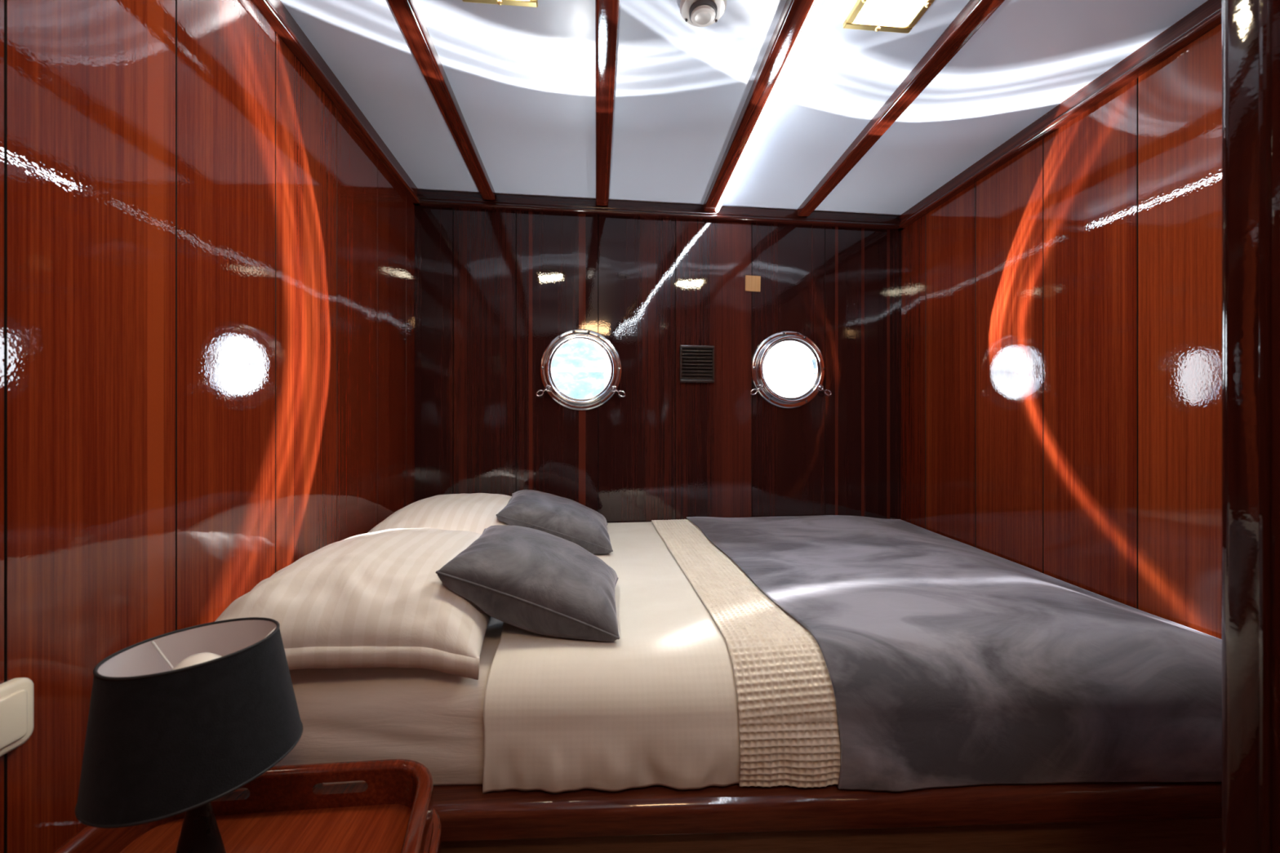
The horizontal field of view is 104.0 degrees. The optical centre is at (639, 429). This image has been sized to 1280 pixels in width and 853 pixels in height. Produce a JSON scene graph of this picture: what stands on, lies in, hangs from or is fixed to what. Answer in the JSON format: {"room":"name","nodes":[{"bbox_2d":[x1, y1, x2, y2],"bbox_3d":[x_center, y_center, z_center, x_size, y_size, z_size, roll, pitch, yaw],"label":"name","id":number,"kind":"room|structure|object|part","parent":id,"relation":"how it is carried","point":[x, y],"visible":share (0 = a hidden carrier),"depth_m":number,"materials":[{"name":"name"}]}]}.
{"room":"ship interior","nodes":[
{"label":"ship interior","id":0,"kind":"room"},
{"bbox_2d":[0,0,414,852],"bbox_3d":[-0.761,0.105,0.356,0.040,2.090,3.250,0,0,-5],"label":"wall","id":1,"kind":"structure","parent":0,"point":[207,272],"depth_m":0.82,"materials":[{"name":"brown wood"}]},
{"bbox_2d":[0,677,33,756],"bbox_3d":[-0.753,0.345,0.582,0.016,0.082,0.084,0,0,-5],"label":"light switch","id":2,"kind":"object","parent":1,"relation":"attached to","point":[16,695],"visible":1,"depth_m":0.60,"materials":[{"name":"beige plastic"}]},
{"bbox_2d":[250,0,420,205],"bbox_3d":[-0.726,-0.912,0.360,0.030,0.056,3.250,0,0,-5],"label":"trim","id":3,"kind":"structure","parent":1,"relation":"attached to","point":[273,11],"depth_m":1.31,"materials":[{"name":"brown wood"}]},
{"bbox_2d":[414,205,901,523],"bbox_3d":[0.133,0.105,2.119,2.067,2.090,0.041,0,0,-7],"label":"wall","id":4,"kind":"structure","parent":0,"point":[494,288],"depth_m":2.09,"materials":[{"name":"brown wood"}]},
{"bbox_2d":[535,328,626,410],"bbox_3d":[-0.241,-0.244,2.049,0.361,0.335,0.070,0,0,-7],"label":"window","id":5,"kind":"structure","parent":4,"relation":"in","point":[569,402],"depth_m":2.03,"materials":[{"name":"silver metal"}]},
{"bbox_3d":[-0.390,-0.151,2.010,0.056,0.039,0.028,0,0,-7],"label":"eye handle","id":6,"kind":"part","parent":5,"relation":"part of","materials":[{"name":"silver metal"}]},
{"bbox_3d":[-0.241,-0.244,2.050,0.290,0.290,0.068,0,0,-7],"label":"opening frame","id":7,"kind":"part","parent":5,"relation":"part of","materials":[{"name":"silver metal"}]},
{"bbox_3d":[-0.087,-0.151,2.046,0.056,0.039,0.028,0,0,-7],"label":"eye handle","id":8,"kind":"part","parent":5,"relation":"part of","materials":[{"name":"silver metal"}]},
{"bbox_2d":[413,189,903,230],"bbox_3d":[0.137,-0.912,2.084,2.067,0.056,0.030,0,0,-7],"label":"trim","id":9,"kind":"structure","parent":4,"relation":"attached to","point":[440,198],"depth_m":2.07,"materials":[{"name":"brown wood"}]},
{"bbox_2d":[679,345,714,382],"bbox_3d":[0.240,-0.274,2.103,0.148,0.156,0.016,0,0,-7],"label":"air vent","id":10,"kind":"object","parent":4,"relation":"in","point":[696,362],"visible":1,"depth_m":2.10,"materials":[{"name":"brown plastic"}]},
{"bbox_2d":[745,275,760,292],"bbox_3d":[0.483,-0.623,2.139,0.066,0.067,0.003,1,0,-7],"label":"wood block","id":11,"kind":"object","parent":4,"relation":"attached to","point":[753,283],"visible":1,"depth_m":2.14,"materials":[{"name":"brown wood"}]},
{"bbox_2d":[750,330,831,408],"bbox_3d":[0.640,-0.256,2.154,0.361,0.335,0.070,0,0,-7],"label":"window","id":12,"kind":"structure","parent":4,"relation":"in","point":[816,357],"depth_m":2.14,"materials":[{"name":"silver metal"}]},
{"bbox_3d":[0.491,-0.163,2.115,0.056,0.039,0.028,0,0,-7],"label":"eye handle","id":13,"kind":"part","parent":12,"relation":"part of","materials":[{"name":"silver metal"}]},
{"bbox_3d":[0.794,-0.163,2.151,0.056,0.039,0.028,0,0,-7],"label":"eye handle","id":14,"kind":"part","parent":12,"relation":"part of","materials":[{"name":"silver metal"}]},
{"bbox_2d":[280,0,1208,215],"bbox_3d":[0.284,-0.960,0.488,2.146,0.040,3.400,0,0,-5],"label":"ceiling","id":15,"kind":"structure","parent":0,"point":[522,79],"depth_m":1.37,"materials":[{"name":"white paint"}]},
{"bbox_2d":[386,0,494,199],"bbox_3d":[-0.451,-0.925,0.379,0.050,0.030,3.217,0,0,-5],"label":"ceiling beam","id":16,"kind":"structure","parent":15,"relation":"attached to","point":[408,16],"depth_m":1.32,"materials":[{"name":"brown wood"}]},
{"bbox_2d":[462,0,537,7],"bbox_3d":[-0.298,-0.931,1.014,0.162,0.016,0.162,0,0,-5],"label":"recessed light","id":17,"kind":"object","parent":15,"relation":"in","point":[531,3],"visible":1,"depth_m":1.09,"materials":[{"name":"gold metal"}]},
{"bbox_2d":[595,0,619,205],"bbox_3d":[-0.013,-0.925,0.425,0.052,0.030,3.229,0,0,-5],"label":"ceiling beam","id":18,"kind":"structure","parent":15,"relation":"attached to","point":[606,11],"depth_m":1.32,"materials":[{"name":"brown wood"}]},
{"bbox_2d":[680,0,726,26],"bbox_3d":[0.139,-0.923,1.103,0.102,0.033,0.102,0,0,-5],"label":"smoke detector","id":19,"kind":"object","parent":15,"relation":"attached to","point":[697,13],"visible":1,"depth_m":1.09,"materials":[{"name":"white plastic"}]},
{"bbox_2d":[703,0,815,211],"bbox_3d":[0.384,-0.925,0.468,0.052,0.030,3.242,0,0,-3],"label":"ceiling beam","id":20,"kind":"structure","parent":15,"relation":"attached to","point":[794,14],"depth_m":1.34,"materials":[{"name":"brown wood"}]},
{"bbox_2d":[715,0,822,212],"bbox_3d":[0.399,-0.922,0.764,0.012,0.034,2.649,0,0,-3],"label":"light strip","id":21,"kind":"object","parent":20,"relation":"attached to","point":[817,3],"visible":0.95,"depth_m":1.33,"materials":[{"name":"white plastic"}]},
{"bbox_2d":[843,0,934,33],"bbox_3d":[0.557,-0.931,1.086,0.162,0.016,0.162,0,0,-5],"label":"recessed light","id":22,"kind":"object","parent":15,"relation":"in","point":[884,15],"visible":1,"depth_m":1.12,"materials":[{"name":"gold metal"}]},
{"bbox_2d":[853,0,925,26],"bbox_3d":[0.557,-0.935,1.086,0.127,0.008,0.127,0,0,-5],"label":"diffuser","id":23,"kind":"object","parent":22,"relation":"attached to","point":[868,12],"depth_m":1.12,"materials":[{"name":"white"}]},
{"bbox_2d":[797,0,1004,216],"bbox_3d":[0.738,-0.925,1.329,0.054,0.030,1.613,0,0,-3],"label":"ceiling beam","id":24,"kind":"structure","parent":15,"relation":"attached to","point":[974,15],"depth_m":1.35,"materials":[{"name":"brown wood"}]},
{"bbox_2d":[901,22,1222,639],"bbox_3d":[1.260,0.105,1.374,0.040,2.090,1.705,0,0,-5],"label":"wall","id":25,"kind":"structure","parent":0,"point":[1061,311],"depth_m":1.37,"materials":[{"name":"brown wood"}]},
{"bbox_2d":[897,0,1222,230],"bbox_3d":[1.223,-0.912,1.391,0.030,0.056,1.665,0,0,-5],"label":"trim","id":26,"kind":"structure","parent":25,"relation":"attached to","point":[1208,15],"depth_m":1.36,"materials":[{"name":"brown wood"}]},
{"bbox_3d":[0.284,1.170,0.488,2.146,0.040,3.400,0,0,-5],"label":"floor","id":27,"kind":"structure","parent":0,"visible":0},
{"bbox_2d":[52,759,441,852],"bbox_3d":[-0.455,0.825,0.542,0.501,0.650,0.450,0,0,-5],"label":"bedside table","id":28,"kind":"object","parent":27,"relation":"on","point":[287,808],"visible":0.76,"depth_m":0.71,"materials":[{"name":"brown wood"}]},
{"bbox_2d":[75,617,302,852],"bbox_3d":[-0.515,0.402,0.588,0.198,0.309,0.198,0,0,-5],"label":"table lamp","id":29,"kind":"object","parent":28,"relation":"on","point":[180,721],"visible":1,"depth_m":0.53,"materials":[{"name":"fabric"}]},
{"bbox_3d":[-0.519,0.301,0.588,0.059,0.072,0.059,0,0,-5],"label":"light bulb","id":30,"kind":"part","parent":29,"relation":"part of","materials":[{"name":"white glass"}]},
{"bbox_3d":[-0.455,0.583,0.542,0.501,0.028,0.450,0,0,-5],"label":"edge moulding","id":31,"kind":"part","parent":28,"relation":"part of","materials":[{"name":"brown wood"}]},
{"bbox_2d":[433,782,1222,852],"bbox_3d":[0.198,0.872,1.434,2.066,0.556,1.384,0,0,-5],"label":"frame","id":32,"kind":"object","parent":27,"relation":"on","point":[1088,817],"visible":0.31,"depth_m":0.82,"materials":[{"name":"brown wood"}]},
{"bbox_2d":[235,616,502,790],"bbox_3d":[0.195,0.501,1.445,2.052,0.182,1.324,0,0,-5],"label":"mattress","id":33,"kind":"object","parent":32,"relation":"on","point":[433,719],"visible":0.06,"depth_m":0.83,"materials":[{"name":"beige fabric"}]},
{"bbox_2d":[215,527,490,679],"bbox_3d":[-0.533,0.325,1.089,0.466,0.180,0.589,0,0,-7],"label":"pillow","id":34,"kind":"object","parent":33,"relation":"on","point":[375,599],"visible":0.7,"depth_m":0.85,"materials":[{"name":"beige fabric"}]},
{"bbox_2d":[367,493,511,534],"bbox_3d":[-0.596,0.309,1.687,0.510,0.172,0.580,0,0,-4],"label":"pillow","id":35,"kind":"object","parent":33,"relation":"on","point":[474,512],"visible":0.32,"depth_m":1.50,"materials":[{"name":"beige fabric"}]},
{"bbox_2d":[482,521,740,793],"bbox_3d":[-0.025,0.486,1.435,0.586,0.204,1.277,0,0,-5],"label":"sheet","id":36,"kind":"object","parent":33,"relation":"on","point":[656,704],"visible":0.56,"depth_m":0.83,"materials":[{"name":"beige fabric"}]},
{"bbox_2d":[435,524,619,641],"bbox_3d":[-0.206,0.298,1.052,0.323,0.171,0.338,0,0,-3],"label":"cushion","id":37,"kind":"object","parent":36,"relation":"on","point":[540,582],"visible":1,"depth_m":0.91,"materials":[{"name":"grey fabric"}]},
{"bbox_2d":[495,489,613,554],"bbox_3d":[-0.273,0.295,1.667,0.353,0.176,0.344,0,0,-8],"label":"cushion","id":38,"kind":"object","parent":36,"relation":"on","point":[570,520],"visible":0.91,"depth_m":1.53,"materials":[{"name":"grey fabric"}]},
{"bbox_2d":[651,519,840,787],"bbox_3d":[0.199,0.482,1.452,0.192,0.213,1.289,0,0,-5],"label":"blanket","id":39,"kind":"object","parent":36,"relation":"on","point":[788,725],"visible":0.92,"depth_m":0.85,"materials":[{"name":"beige fabric"}]},
{"bbox_2d":[686,515,1222,791],"bbox_3d":[0.733,0.479,1.487,0.960,0.223,1.364,0,0,-5],"label":"coverlet","id":40,"kind":"object","parent":33,"relation":"on","point":[949,662],"visible":0.92,"depth_m":0.86,"materials":[{"name":"grey fabric"}]},
{"bbox_3d":[0.254,0.898,0.835,2.065,0.503,0.023,0,0,-2],"label":"panel","id":41,"kind":"part","parent":32,"relation":"part of","materials":[{"name":"brown wood"}]},
{"bbox_3d":[0.977,0.105,0.512,0.761,2.090,0.040,0,0,-5],"label":"wall","id":42,"kind":"structure","parent":0,"visible":0},
{"bbox_2d":[1222,0,1279,852],"bbox_3d":[0.614,0.105,0.472,0.090,2.090,0.057,0,0,-5],"label":"trim","id":43,"kind":"structure","parent":42,"relation":"attached to","point":[1251,28],"depth_m":0.47,"materials":[{"name":"brown wood"}]},
{"label":"outside","id":44,"kind":"structure","parent":0,"visible":0},
{"bbox_2d":[551,351,770,386],"bbox_3d":[-0.332,-0.250,3.585,2.600,2.400,0.040,0,0,-5],"label":"guard rail","id":45,"kind":"object","parent":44,"point":[607,370],"visible":0.17,"depth_m":3.57,"materials":[{"name":"white paint"}]},
{"bbox_3d":[-0.215,-0.250,3.595,0.080,2.400,0.040,0,0,-5],"label":"post","id":46,"kind":"part","parent":45,"relation":"part of","materials":[{"name":"white paint"}]},
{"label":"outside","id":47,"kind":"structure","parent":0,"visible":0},
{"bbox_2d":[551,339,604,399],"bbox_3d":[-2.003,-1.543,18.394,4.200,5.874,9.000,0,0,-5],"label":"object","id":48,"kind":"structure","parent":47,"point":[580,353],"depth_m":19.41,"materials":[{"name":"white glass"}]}
]}

